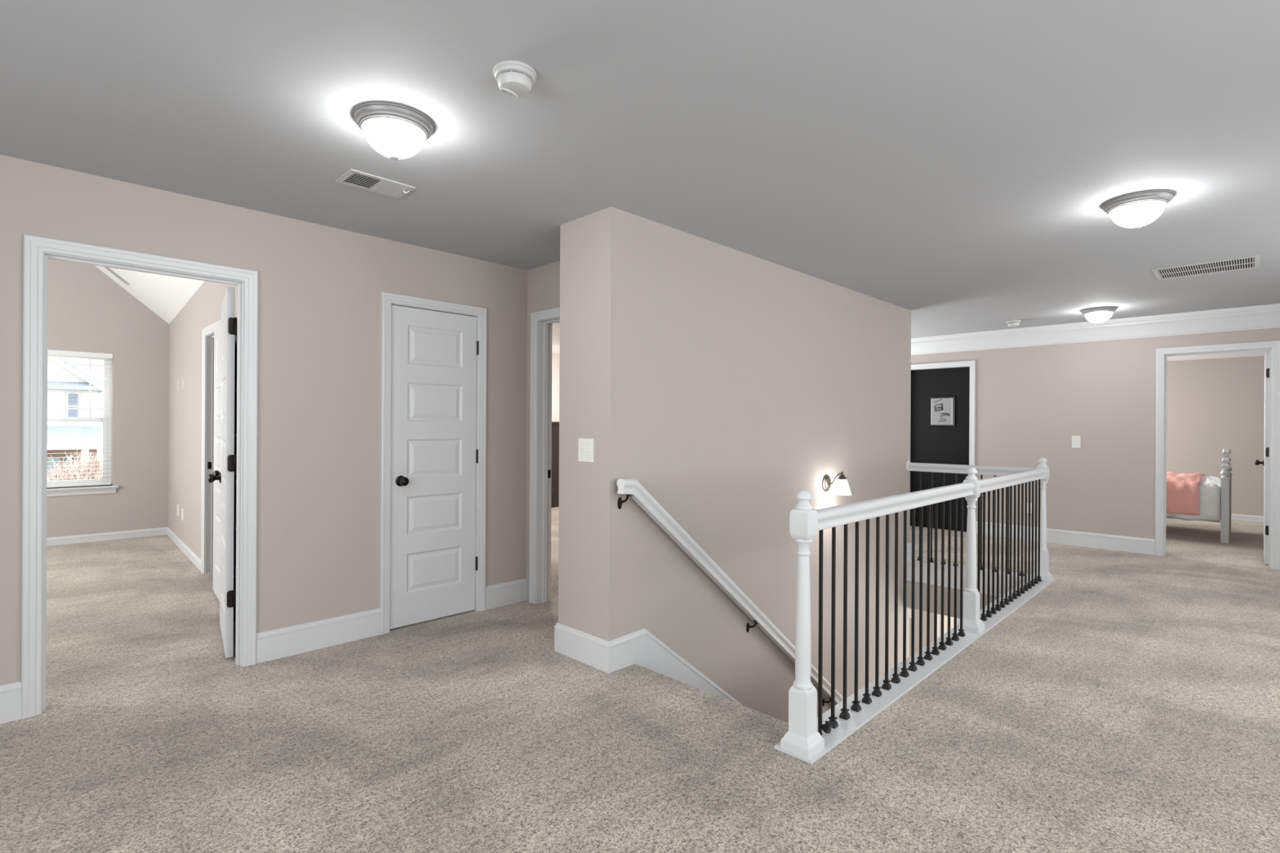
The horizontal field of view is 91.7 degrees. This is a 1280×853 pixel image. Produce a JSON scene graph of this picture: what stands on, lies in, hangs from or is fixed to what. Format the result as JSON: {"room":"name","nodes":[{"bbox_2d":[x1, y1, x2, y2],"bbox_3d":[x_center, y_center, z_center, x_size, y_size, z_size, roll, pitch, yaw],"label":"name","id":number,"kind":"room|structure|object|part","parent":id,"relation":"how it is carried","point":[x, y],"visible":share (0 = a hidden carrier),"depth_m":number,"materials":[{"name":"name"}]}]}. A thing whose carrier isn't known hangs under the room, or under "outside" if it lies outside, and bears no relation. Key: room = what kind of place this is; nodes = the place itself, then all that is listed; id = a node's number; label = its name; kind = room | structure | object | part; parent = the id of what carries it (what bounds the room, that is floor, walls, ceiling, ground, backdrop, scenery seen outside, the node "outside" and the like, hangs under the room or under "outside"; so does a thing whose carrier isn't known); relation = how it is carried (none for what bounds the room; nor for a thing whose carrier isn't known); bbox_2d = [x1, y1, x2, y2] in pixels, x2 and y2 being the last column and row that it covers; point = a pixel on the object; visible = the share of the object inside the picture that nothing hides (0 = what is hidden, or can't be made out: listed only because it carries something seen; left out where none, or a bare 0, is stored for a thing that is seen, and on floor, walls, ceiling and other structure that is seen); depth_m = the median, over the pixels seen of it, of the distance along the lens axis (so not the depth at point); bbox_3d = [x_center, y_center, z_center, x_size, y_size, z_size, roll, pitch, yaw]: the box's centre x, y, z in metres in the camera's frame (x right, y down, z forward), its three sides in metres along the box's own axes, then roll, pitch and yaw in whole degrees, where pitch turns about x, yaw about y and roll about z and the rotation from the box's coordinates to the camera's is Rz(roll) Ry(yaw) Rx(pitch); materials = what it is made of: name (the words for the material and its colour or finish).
{"room":"upstairs landing","nodes":[
{"label":"upstairs landing","id":0,"kind":"room"},
{"bbox_2d":[46,258,168,537],"bbox_3d":[-6.795,-0.787,6.023,0.140,4.075,3.800,0,0,45],"label":"wall","id":1,"kind":"structure","parent":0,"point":[88,311],"depth_m":6.94,"materials":[{"name":"grey paint"}]},
{"bbox_2d":[47,349,112,488],"bbox_3d":[-6.184,-0.083,6.587,0.066,1.453,0.899,0,0,45],"label":"window blind","id":2,"kind":"object","parent":1,"relation":"attached to","point":[50,352],"visible":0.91,"depth_m":6.72,"materials":[{"name":"white plastic"}]},
{"bbox_3d":[-6.075,-0.063,6.706,0.050,1.395,0.002,0,0,45],"label":"ladder cord","id":3,"kind":"part","parent":2,"relation":"part of","materials":[{"name":"white fabric"}]},
{"bbox_3d":[-6.192,0.632,6.591,0.046,0.024,0.887,0,0,45],"label":"rail","id":4,"kind":"part","parent":2,"relation":"part of","materials":[{"name":"white plastic"}]},
{"bbox_3d":[-5.941,-0.062,6.841,0.050,1.395,0.002,0,0,45],"label":"ladder cord","id":5,"kind":"part","parent":2,"relation":"part of","materials":[{"name":"white fabric"}]},
{"bbox_2d":[46,355,118,497],"bbox_3d":[-6.193,-0.036,6.598,0.185,1.550,0.990,0,0,45],"label":"window","id":6,"kind":"structure","parent":1,"relation":"attached to","point":[106,424],"depth_m":6.84,"materials":[{"name":"white plastic"}]},
{"bbox_3d":[-6.246,-0.421,6.648,0.025,0.710,0.835,0,0,45],"label":"sash","id":7,"kind":"part","parent":6,"relation":"part of","materials":[{"name":"glass"}]},
{"bbox_3d":[-6.229,0.264,6.629,0.029,0.720,0.835,0,0,45],"label":"sash","id":8,"kind":"part","parent":6,"relation":"part of","materials":[{"name":"white plastic"}]},
{"bbox_3d":[-6.175,0.696,6.577,0.125,0.085,0.990,0,0,45],"label":"sill","id":9,"kind":"part","parent":6,"relation":"part of","materials":[{"name":"white paint"}]},
{"bbox_2d":[46,527,167,546],"bbox_3d":[-6.793,1.208,5.926,0.016,0.085,3.680,0,0,45],"label":"baseboard","id":10,"kind":"structure","parent":1,"relation":"attached to","point":[60,540],"depth_m":6.83,"materials":[{"name":"white paint"}]},
{"bbox_2d":[94,265,204,324],"bbox_3d":[-4.993,-1.950,4.175,5.293,1.889,4.100,0,0,45],"label":"vault","id":11,"kind":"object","parent":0,"point":[166,295],"visible":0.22,"depth_m":6.42,"materials":[{"name":"white paint"}]},
{"bbox_2d":[102,266,129,285],"bbox_3d":[-5.604,-1.624,6.639,0.130,0.190,0.223,0,0,45],"label":"ceiling vent","id":12,"kind":"object","parent":11,"relation":"attached to","point":[109,269],"visible":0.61,"depth_m":6.64,"materials":[{"name":"grey plastic"}]},
{"bbox_2d":[168,280,237,559],"bbox_3d":[-3.718,-0.033,5.447,0.160,2.600,5.058,0,0,-44],"label":"wall","id":13,"kind":"structure","parent":0,"point":[202,309],"depth_m":6.08,"materials":[{"name":"grey paint"}]},
{"bbox_2d":[181,508,183,520],"bbox_3d":[-4.685,0.902,6.360,0.075,0.118,0.007,0,0,45],"label":"wall plate","id":14,"kind":"object","parent":13,"relation":"attached to","point":[182,509],"visible":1,"depth_m":6.34,"materials":[{"name":"white plastic"}]},
{"bbox_2d":[166,527,200,570],"bbox_3d":[-4.651,1.220,6.314,0.016,0.085,2.519,0,0,-43],"label":"baseboard","id":15,"kind":"structure","parent":13,"relation":"attached to","point":[184,548],"depth_m":6.15,"materials":[{"name":"white paint"}]},
{"bbox_2d":[208,462,211,469],"bbox_3d":[-3.715,0.337,5.373,0.002,0.060,0.040,0,0,45],"label":"strike plate","id":16,"kind":"object","parent":13,"relation":"attached to","point":[209,463],"visible":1,"depth_m":5.37,"materials":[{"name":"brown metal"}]},
{"bbox_2d":[200,319,221,573],"bbox_3d":[-3.450,0.212,5.131,0.858,2.114,0.152,0,0,45],"label":"door frame","id":17,"kind":"structure","parent":13,"relation":"attached to","point":[207,373],"depth_m":5.36,"materials":[{"name":"white paint"}]},
{"bbox_2d":[213,320,221,600],"bbox_3d":[-3.048,0.245,4.475,0.104,2.028,0.780,0,0,-40],"label":"door","id":18,"kind":"structure","parent":13,"relation":"in","point":[217,328],"depth_m":4.62,"materials":[{"name":"white paint"}]},
{"bbox_3d":[-2.850,0.325,4.214,0.068,0.068,0.072,0,0,45],"label":"knob","id":19,"kind":"part","parent":18,"relation":"part of","materials":[{"name":"brown metal"}]},
{"bbox_2d":[233,339,237,625],"bbox_3d":[-2.470,0.364,3.940,0.650,1.820,0.160,0,0,45],"label":"door frame","id":20,"kind":"structure","parent":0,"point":[236,341],"depth_m":4.14,"materials":[{"name":"white wood"}]},
{"bbox_3d":[-2.474,0.646,3.938,0.614,0.016,0.150,0,0,45],"label":"shelf","id":21,"kind":"part","parent":20,"relation":"part of","materials":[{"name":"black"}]},
{"bbox_3d":[-2.475,0.941,3.938,0.614,0.016,0.150,0,0,45],"label":"shelf","id":22,"kind":"part","parent":20,"relation":"part of","materials":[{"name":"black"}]},
{"bbox_3d":[-2.477,1.236,3.938,0.614,0.016,0.150,0,0,45],"label":"shelf","id":23,"kind":"part","parent":20,"relation":"part of","materials":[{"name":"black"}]},
{"bbox_2d":[0,154,527,685],"bbox_3d":[-2.477,0.055,3.010,0.100,2.440,4.796,0,0,45],"label":"wall","id":24,"kind":"structure","parent":0,"point":[320,287],"depth_m":3.52,"materials":[{"name":"grey paint"}]},
{"bbox_2d":[0,681,21,724],"bbox_3d":[-3.413,1.190,1.987,0.016,0.160,2.034,0,0,45],"label":"baseboard","id":25,"kind":"structure","parent":24,"relation":"attached to","point":[10,694],"depth_m":2.68,"materials":[{"name":"white paint"}]},
{"bbox_2d":[21,233,257,719],"bbox_3d":[-2.420,0.218,3.068,0.144,2.114,0.898,0,0,45],"label":"door frame","id":26,"kind":"structure","parent":24,"relation":"attached to","point":[37,250],"depth_m":2.79,"materials":[{"name":"white paint"}]},
{"bbox_2d":[207,286,236,657],"bbox_3d":[-2.434,0.249,3.714,0.172,2.028,0.758,0,0,-42],"label":"door","id":27,"kind":"structure","parent":24,"relation":"in","point":[227,477],"depth_m":3.40,"materials":[{"name":"white paint"}]},
{"bbox_3d":[-2.684,0.326,3.917,0.069,0.068,0.068,0,0,-36],"label":"knob","id":28,"kind":"part","parent":27,"relation":"part of","materials":[{"name":"brown metal"}]},
{"bbox_2d":[256,608,381,663],"bbox_3d":[-1.833,1.198,3.584,0.016,0.160,0.668,0,0,45],"label":"baseboard","id":29,"kind":"structure","parent":24,"relation":"attached to","point":[278,643],"depth_m":3.55,"materials":[{"name":"white paint"}]},
{"bbox_2d":[379,291,487,635],"bbox_3d":[-1.377,0.226,4.122,0.143,2.109,0.733,0,0,45],"label":"door frame","id":30,"kind":"structure","parent":24,"relation":"attached to","point":[388,299],"depth_m":3.96,"materials":[{"name":"white paint"}]},
{"bbox_2d":[390,304,479,629],"bbox_3d":[-1.331,0.254,4.085,0.104,2.028,0.611,0,0,45],"label":"door","id":31,"kind":"structure","parent":24,"relation":"in","point":[434,455],"depth_m":4.08,"materials":[{"name":"white paint"}]},
{"bbox_3d":[-1.488,0.344,3.901,0.069,0.068,0.068,0,0,45],"label":"knob","id":32,"kind":"part","parent":31,"relation":"part of","materials":[{"name":"brown metal"}]},
{"bbox_2d":[485,578,527,609],"bbox_3d":[-0.961,1.202,4.465,0.016,0.160,0.347,0,0,45],"label":"baseboard","id":33,"kind":"structure","parent":24,"relation":"attached to","point":[505,593],"depth_m":4.46,"materials":[{"name":"white paint"}]},
{"bbox_2d":[525,260,559,600],"bbox_3d":[-0.443,0.065,4.286,0.996,2.440,0.120,0,0,45],"label":"wall","id":34,"kind":"structure","parent":0,"point":[544,281],"depth_m":4.54,"materials":[{"name":"grey paint"}]},
{"bbox_2d":[528,306,559,604],"bbox_3d":[-0.435,0.228,4.278,0.883,2.114,0.164,0,0,45],"label":"door frame","id":35,"kind":"structure","parent":34,"relation":"attached to","point":[541,322],"depth_m":4.52,"materials":[{"name":"white paint"}]},
{"bbox_2d":[547,469,551,478],"bbox_3d":[-0.670,0.349,4.569,0.002,0.060,0.033,0,0,45],"label":"strike plate","id":36,"kind":"object","parent":34,"relation":"attached to","point":[548,471],"visible":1,"depth_m":4.57,"materials":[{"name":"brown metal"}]},
{"bbox_2d":[551,353,559,422],"bbox_3d":[-2.283,0.054,9.011,0.120,2.440,4.009,0,0,45],"label":"wall","id":37,"kind":"structure","parent":0,"point":[555,357],"depth_m":9.87,"materials":[{"name":"white paint"}]},
{"bbox_2d":[551,424,559,507],"bbox_3d":[-2.440,0.618,8.742,0.040,1.310,3.409,0,0,45],"label":"wainscot","id":38,"kind":"structure","parent":37,"relation":"attached to","point":[555,428],"depth_m":9.83,"materials":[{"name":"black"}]},
{"bbox_2d":[558,206,684,648],"bbox_3d":[-0.102,0.067,3.617,0.430,2.440,0.592,0,0,45],"label":"wall column","id":39,"kind":"structure","parent":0,"point":[621,362],"depth_m":3.42,"materials":[{"name":"grey paint"}]},
{"bbox_2d":[554,622,608,673],"bbox_3d":[-0.322,1.206,3.401,0.462,0.160,0.016,0,0,45],"label":"baseboard","id":40,"kind":"structure","parent":39,"relation":"attached to","point":[592,651],"depth_m":3.38,"materials":[{"name":"white paint"}]},
{"bbox_2d":[577,438,593,462],"bbox_3d":[-0.300,0.130,3.383,0.125,0.130,0.019,0,0,45],"label":"light switch","id":41,"kind":"object","parent":39,"relation":"attached to","point":[585,446],"visible":1,"depth_m":3.38,"materials":[{"name":"white plastic"}]},
{"bbox_2d":[0,0,1279,354],"bbox_3d":[1.209,-1.207,6.547,10.900,0.120,15.000,0,0,45],"label":"ceiling","id":42,"kind":"structure","parent":0,"point":[954,164],"depth_m":2.39,"materials":[{"name":"grey paint"}]},
{"bbox_2d":[334,168,415,198],"bbox_3d":[-1.262,-1.148,2.966,0.200,0.022,0.305,0,0,45],"label":"ceiling vent","id":43,"kind":"object","parent":42,"relation":"in","point":[354,178],"visible":1,"depth_m":2.96,"materials":[{"name":"grey plastic"}]},
{"bbox_2d":[352,102,434,159],"bbox_3d":[-0.931,-1.084,2.354,0.289,0.146,0.289,0,0,45],"label":"ceiling light","id":44,"kind":"object","parent":42,"relation":"attached to","point":[396,131],"visible":1,"depth_m":2.28,"materials":[{"name":"white glass"}]},
{"bbox_2d":[493,60,536,97],"bbox_3d":[-0.408,-1.121,2.024,0.140,0.066,0.140,0,0,45],"label":"smoke detector","id":45,"kind":"object","parent":42,"relation":"attached to","point":[515,78],"visible":1,"depth_m":1.99,"materials":[{"name":"grey plastic"}]},
{"bbox_3d":[-0.429,-1.096,2.036,0.034,0.016,0.070,0,0,45],"label":"label panel","id":46,"kind":"part","parent":45,"relation":"part of","materials":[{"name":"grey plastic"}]},
{"bbox_2d":[1005,320,1021,327],"bbox_3d":[4.000,-1.099,6.654,0.140,0.066,0.140,0,0,45],"label":"smoke detector","id":47,"kind":"object","parent":42,"relation":"attached to","point":[1011,323],"visible":1,"depth_m":6.61,"materials":[{"name":"grey plastic"}]},
{"bbox_2d":[1080,306,1117,324],"bbox_3d":[4.414,-1.057,5.977,0.289,0.146,0.289,0,0,45],"label":"ceiling light","id":48,"kind":"object","parent":42,"relation":"attached to","point":[1097,315],"visible":1,"depth_m":5.90,"materials":[{"name":"white glass"}]},
{"bbox_2d":[1101,189,1174,229],"bbox_3d":[2.503,-1.066,3.128,0.289,0.146,0.289,0,0,45],"label":"ceiling light","id":49,"kind":"object","parent":42,"relation":"attached to","point":[1135,211],"visible":1,"depth_m":3.06,"materials":[{"name":"white glass"}]},
{"bbox_2d":[1151,254,1260,279],"bbox_3d":[4.034,-1.127,4.434,0.555,0.007,0.420,0,0,45],"label":"ceiling vent","id":50,"kind":"object","parent":42,"relation":"in","point":[1248,262],"visible":1,"depth_m":4.42,"materials":[{"name":"grey plastic"}]},
{"bbox_2d":[0,506,1279,852],"bbox_3d":[1.195,1.305,6.548,10.900,0.024,15.000,0,0,45],"label":"floor","id":51,"kind":"structure","parent":0,"point":[1131,704],"depth_m":2.56,"materials":[{"name":"beige carpet"}]},
{"bbox_2d":[774,457,1055,764],"bbox_3d":[1.666,0.776,4.247,1.204,1.040,4.083,0,0,45],"label":"stair railing","id":52,"kind":"object","parent":51,"relation":"on","point":[809,737],"visible":1,"depth_m":3.27,"materials":[{"name":"white paint"}]},
{"bbox_3d":[0.651,0.765,2.475,0.124,1.028,0.124,0,0,45],"label":"newel post","id":53,"kind":"part","parent":52,"relation":"part of","materials":[{"name":"white paint"}]},
{"bbox_3d":[1.379,0.385,3.209,0.064,0.080,1.989,0,0,45],"label":"handrail","id":54,"kind":"part","parent":52,"relation":"part of","materials":[{"name":"white paint"}]},
{"bbox_3d":[1.663,1.290,4.247,1.204,0.012,4.083,0,0,45],"label":"board","id":55,"kind":"part","parent":52,"relation":"part of","materials":[{"name":"white paint"}]},
{"bbox_3d":[2.103,0.772,3.943,0.124,1.028,0.124,0,0,45],"label":"newel post","id":56,"kind":"part","parent":52,"relation":"part of","materials":[{"name":"white paint"}]},
{"bbox_3d":[3.008,0.393,5.673,1.074,0.080,0.064,0,0,45],"label":"handrail","id":57,"kind":"part","parent":52,"relation":"part of","materials":[{"name":"white paint"}]},
{"bbox_3d":[2.761,0.392,4.606,0.064,0.080,1.789,0,0,45],"label":"handrail","id":58,"kind":"part","parent":52,"relation":"part of","materials":[{"name":"white paint"}]},
{"bbox_3d":[3.415,0.779,5.269,0.124,1.028,0.124,0,0,45],"label":"newel post","id":59,"kind":"part","parent":52,"relation":"part of","materials":[{"name":"white paint"}]},
{"bbox_2d":[1219,448,1232,543],"bbox_3d":[6.265,0.719,8.139,2.149,1.200,1.094,0,0,45],"label":"bed","id":60,"kind":"object","parent":51,"relation":"on","point":[1226,477],"visible":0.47,"depth_m":7.04,"materials":[{"name":"grey paint"}]},
{"bbox_2d":[1166,475,1221,522],"bbox_3d":[6.281,0.857,8.113,1.926,0.542,1.285,0,0,45],"label":"comforter","id":61,"kind":"object","parent":60,"relation":"on","point":[1210,486],"visible":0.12,"depth_m":7.09,"materials":[{"name":"white fabric"}]},
{"bbox_2d":[1166,471,1204,515],"bbox_3d":[6.524,0.789,7.875,0.905,0.463,1.300,0,0,45],"label":"throw blanket","id":62,"kind":"object","parent":61,"relation":"on","point":[1182,489],"visible":0.38,"depth_m":7.25,"materials":[{"name":"pink fabric"}]},
{"bbox_3d":[6.643,0.901,7.054,0.084,0.841,0.084,0,0,45],"label":"post","id":63,"kind":"part","parent":60,"relation":"part of","materials":[{"name":"grey paint"}]},
{"bbox_3d":[7.000,0.663,7.413,0.068,0.800,0.950,0,0,45],"label":"footboard","id":64,"kind":"part","parent":60,"relation":"part of","materials":[{"name":"grey paint"}]},
{"bbox_3d":[7.353,0.905,7.772,0.084,0.841,0.084,0,0,45],"label":"post","id":65,"kind":"part","parent":60,"relation":"part of","materials":[{"name":"grey paint"}]},
{"bbox_2d":[671,231,911,723],"bbox_3d":[1.263,1.449,4.785,0.120,5.190,3.820,0,0,45],"label":"wall","id":66,"kind":"structure","parent":0,"point":[793,379],"depth_m":4.42,"materials":[{"name":"grey paint"}]},
{"bbox_2d":[608,628,742,705],"bbox_3d":[1.164,2.609,4.594,0.016,2.967,3.812,0,0,45],"label":"skirt board","id":67,"kind":"object","parent":66,"relation":"attached to","point":[641,647],"visible":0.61,"depth_m":3.48,"materials":[{"name":"white paint"}]},
{"bbox_2d":[616,478,843,706],"bbox_3d":[1.069,1.617,4.436,0.095,2.682,3.378,0,0,45],"label":"wall handrail","id":68,"kind":"object","parent":66,"relation":"attached to","point":[631,487],"visible":0.94,"depth_m":3.73,"materials":[{"name":"white paint"}]},
{"bbox_2d":[822,471,850,495],"bbox_3d":[1.541,0.436,4.832,0.200,0.178,0.134,0,0,45],"label":"wall sconce","id":69,"kind":"object","parent":66,"relation":"attached to","point":[842,488],"visible":1,"depth_m":4.79,"materials":[{"name":"white glass"}]},
{"bbox_3d":[1.526,0.403,4.847,0.128,0.112,0.016,0,0,45],"label":"arm","id":70,"kind":"part","parent":69,"relation":"part of","materials":[{"name":"grey metal"}]},
{"bbox_3d":[1.565,0.466,4.807,0.130,0.120,0.130,0,0,45],"label":"lamp shade","id":71,"kind":"part","parent":69,"relation":"part of","materials":[{"name":"white glass"}]},
{"bbox_2d":[906,542,911,559],"bbox_3d":[2.625,1.221,6.063,0.016,0.160,0.121,0,0,45],"label":"baseboard","id":72,"kind":"structure","parent":66,"relation":"attached to","point":[908,545],"depth_m":6.06,"materials":[{"name":"white paint"}]},
{"bbox_2d":[943,615,954,634],"bbox_3d":[5.624,2.830,9.966,3.000,2.470,0.100,0,0,45],"label":"wall","id":73,"kind":"structure","parent":0,"point":[945,617],"depth_m":10.38,"materials":[{"name":"white paint"}]},
{"bbox_2d":[906,581,996,618],"bbox_3d":[2.979,1.541,5.687,1.051,0.424,0.112,0,0,45],"label":"wall","id":74,"kind":"structure","parent":0,"point":[908,594],"depth_m":5.83,"materials":[{"name":"grey paint"}]},
{"bbox_2d":[906,561,1024,597],"bbox_3d":[2.935,1.397,5.641,1.051,0.190,0.016,0,0,45],"label":"fascia","id":75,"kind":"object","parent":74,"relation":"attached to","point":[908,563],"visible":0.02,"depth_m":5.71,"materials":[{"name":"white paint"}]},
{"bbox_2d":[909,327,1279,656],"bbox_3d":[4.299,1.464,7.411,7.700,5.190,0.120,0,0,45],"label":"wall","id":76,"kind":"structure","parent":0,"point":[1031,402],"depth_m":6.82,"materials":[{"name":"grey paint"}]},
{"bbox_2d":[937,613,939,638],"bbox_3d":[3.831,3.169,7.765,0.232,1.776,0.022,0,0,45],"label":"door frame","id":77,"kind":"structure","parent":76,"relation":"attached to","point":[938,615],"depth_m":7.83,"materials":[{"name":"white paint"}]},
{"bbox_2d":[910,367,969,532],"bbox_3d":[3.827,0.284,7.929,0.746,2.041,0.035,0,0,45],"label":"door","id":78,"kind":"structure","parent":76,"relation":"in","point":[928,445],"depth_m":7.91,"materials":[{"name":"black paint"}]},
{"bbox_2d":[928,395,955,426],"bbox_3d":[3.829,-0.190,7.889,0.317,0.387,0.022,0,0,45],"label":"framed print","id":79,"kind":"object","parent":78,"relation":"attached to","point":[941,410],"visible":1,"depth_m":7.89,"materials":[{"name":"black"}]},
{"bbox_2d":[911,360,975,465],"bbox_3d":[3.804,0.249,7.906,0.888,2.114,0.164,0,0,45],"label":"door frame","id":80,"kind":"structure","parent":76,"relation":"attached to","point":[971,364],"depth_m":7.58,"materials":[{"name":"white paint"}]},
{"bbox_2d":[1026,502,1031,513],"bbox_3d":[4.477,0.940,7.147,0.075,0.118,0.007,0,0,45],"label":"wall outlet","id":81,"kind":"object","parent":76,"relation":"attached to","point":[1027,503],"visible":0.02,"depth_m":7.14,"materials":[{"name":"white plastic"}]},
{"bbox_2d":[975,520,1155,555],"bbox_3d":[4.668,1.231,6.951,1.692,0.160,0.016,0,0,45],"label":"baseboard","id":82,"kind":"structure","parent":76,"relation":"attached to","point":[1104,541],"depth_m":6.73,"materials":[{"name":"white paint"}]},
{"bbox_2d":[1071,435,1080,448],"bbox_3d":[4.794,0.170,6.829,0.082,0.135,0.019,0,0,45],"label":"light switch","id":83,"kind":"object","parent":76,"relation":"attached to","point":[1076,440],"visible":1,"depth_m":6.83,"materials":[{"name":"white plastic"}]},
{"bbox_2d":[911,303,1279,355],"bbox_3d":[4.730,-1.025,6.837,6.300,0.206,0.108,0,0,45],"label":"crown molding","id":84,"kind":"structure","parent":76,"relation":"attached to","point":[1267,316],"depth_m":6.58,"materials":[{"name":"white paint"}]},
{"bbox_2d":[1155,340,1279,569],"bbox_3d":[5.642,0.260,6.088,0.898,2.114,0.164,0,0,45],"label":"door frame","id":85,"kind":"structure","parent":76,"relation":"attached to","point":[1162,353],"depth_m":5.92,"materials":[{"name":"white paint"}]},
{"bbox_2d":[1254,350,1269,564],"bbox_3d":[6.210,0.294,6.151,0.173,2.028,0.758,0,0,45],"label":"door","id":86,"kind":"structure","parent":76,"relation":"in","point":[1265,462],"depth_m":5.89,"materials":[{"name":"white paint"}]},
{"bbox_3d":[6.393,0.374,6.411,0.069,0.068,0.068,0,0,45],"label":"knob","id":87,"kind":"part","parent":86,"relation":"part of","materials":[{"name":"brown metal"}]},
{"bbox_2d":[1166,355,1264,515],"bbox_3d":[8.046,0.108,9.342,5.100,2.440,0.120,0,0,45],"label":"wall","id":88,"kind":"structure","parent":0,"point":[1214,405],"depth_m":8.95,"materials":[{"name":"grey paint"}]},
{"bbox_2d":[1167,351,1265,360],"bbox_3d":[8.008,-1.081,9.226,5.000,0.191,0.105,0,0,45],"label":"crown molding","id":89,"kind":"structure","parent":88,"relation":"attached to","point":[1253,353],"depth_m":8.96,"materials":[{"name":"white paint"}]},
{"bbox_2d":[1231,513,1263,522],"bbox_3d":[8.027,1.286,9.259,5.000,0.085,0.016,0,0,45],"label":"baseboard","id":90,"kind":"structure","parent":88,"relation":"attached to","point":[1233,517],"depth_m":8.73,"materials":[{"name":"white paint"}]},
{"label":"outside","id":91,"kind":"structure","parent":0,"visible":0},
{"bbox_3d":[-29.957,4.217,43.681,76.000,0.200,100.000,0,0,45],"label":"lawn","id":92,"kind":"structure","parent":91,"visible":0},
{"bbox_2d":[47,447,102,480],"bbox_3d":[-26.197,2.563,29.626,2.402,3.177,4.161,0,0,45],"label":"bare shrub","id":93,"kind":"object","parent":92,"relation":"on","point":[73,471],"visible":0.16,"depth_m":29.07,"materials":[{"name":"beige plant"}]},
{"bbox_2d":[47,356,103,478],"bbox_3d":[-37.423,-1.983,31.052,13.100,12.127,16.300,0,0,45],"label":"house","id":94,"kind":"structure","parent":92,"relation":"on","point":[64,434],"depth_m":32.85,"materials":[{"name":"white"}]},
{"bbox_3d":[-31.710,2.886,31.763,0.060,2.450,2.980,0,0,45],"label":"garage door","id":95,"kind":"part","parent":94,"relation":"part of","materials":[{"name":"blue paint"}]},
{"bbox_3d":[-30.387,2.093,33.061,0.030,0.850,0.380,0,0,45],"label":"pane","id":96,"kind":"part","parent":94,"relation":"part of","materials":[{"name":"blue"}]},
{"bbox_3d":[-30.262,-1.087,33.170,0.030,1.310,0.410,0,0,45],"label":"pane","id":97,"kind":"part","parent":94,"relation":"part of","materials":[{"name":"blue"}]}
]}

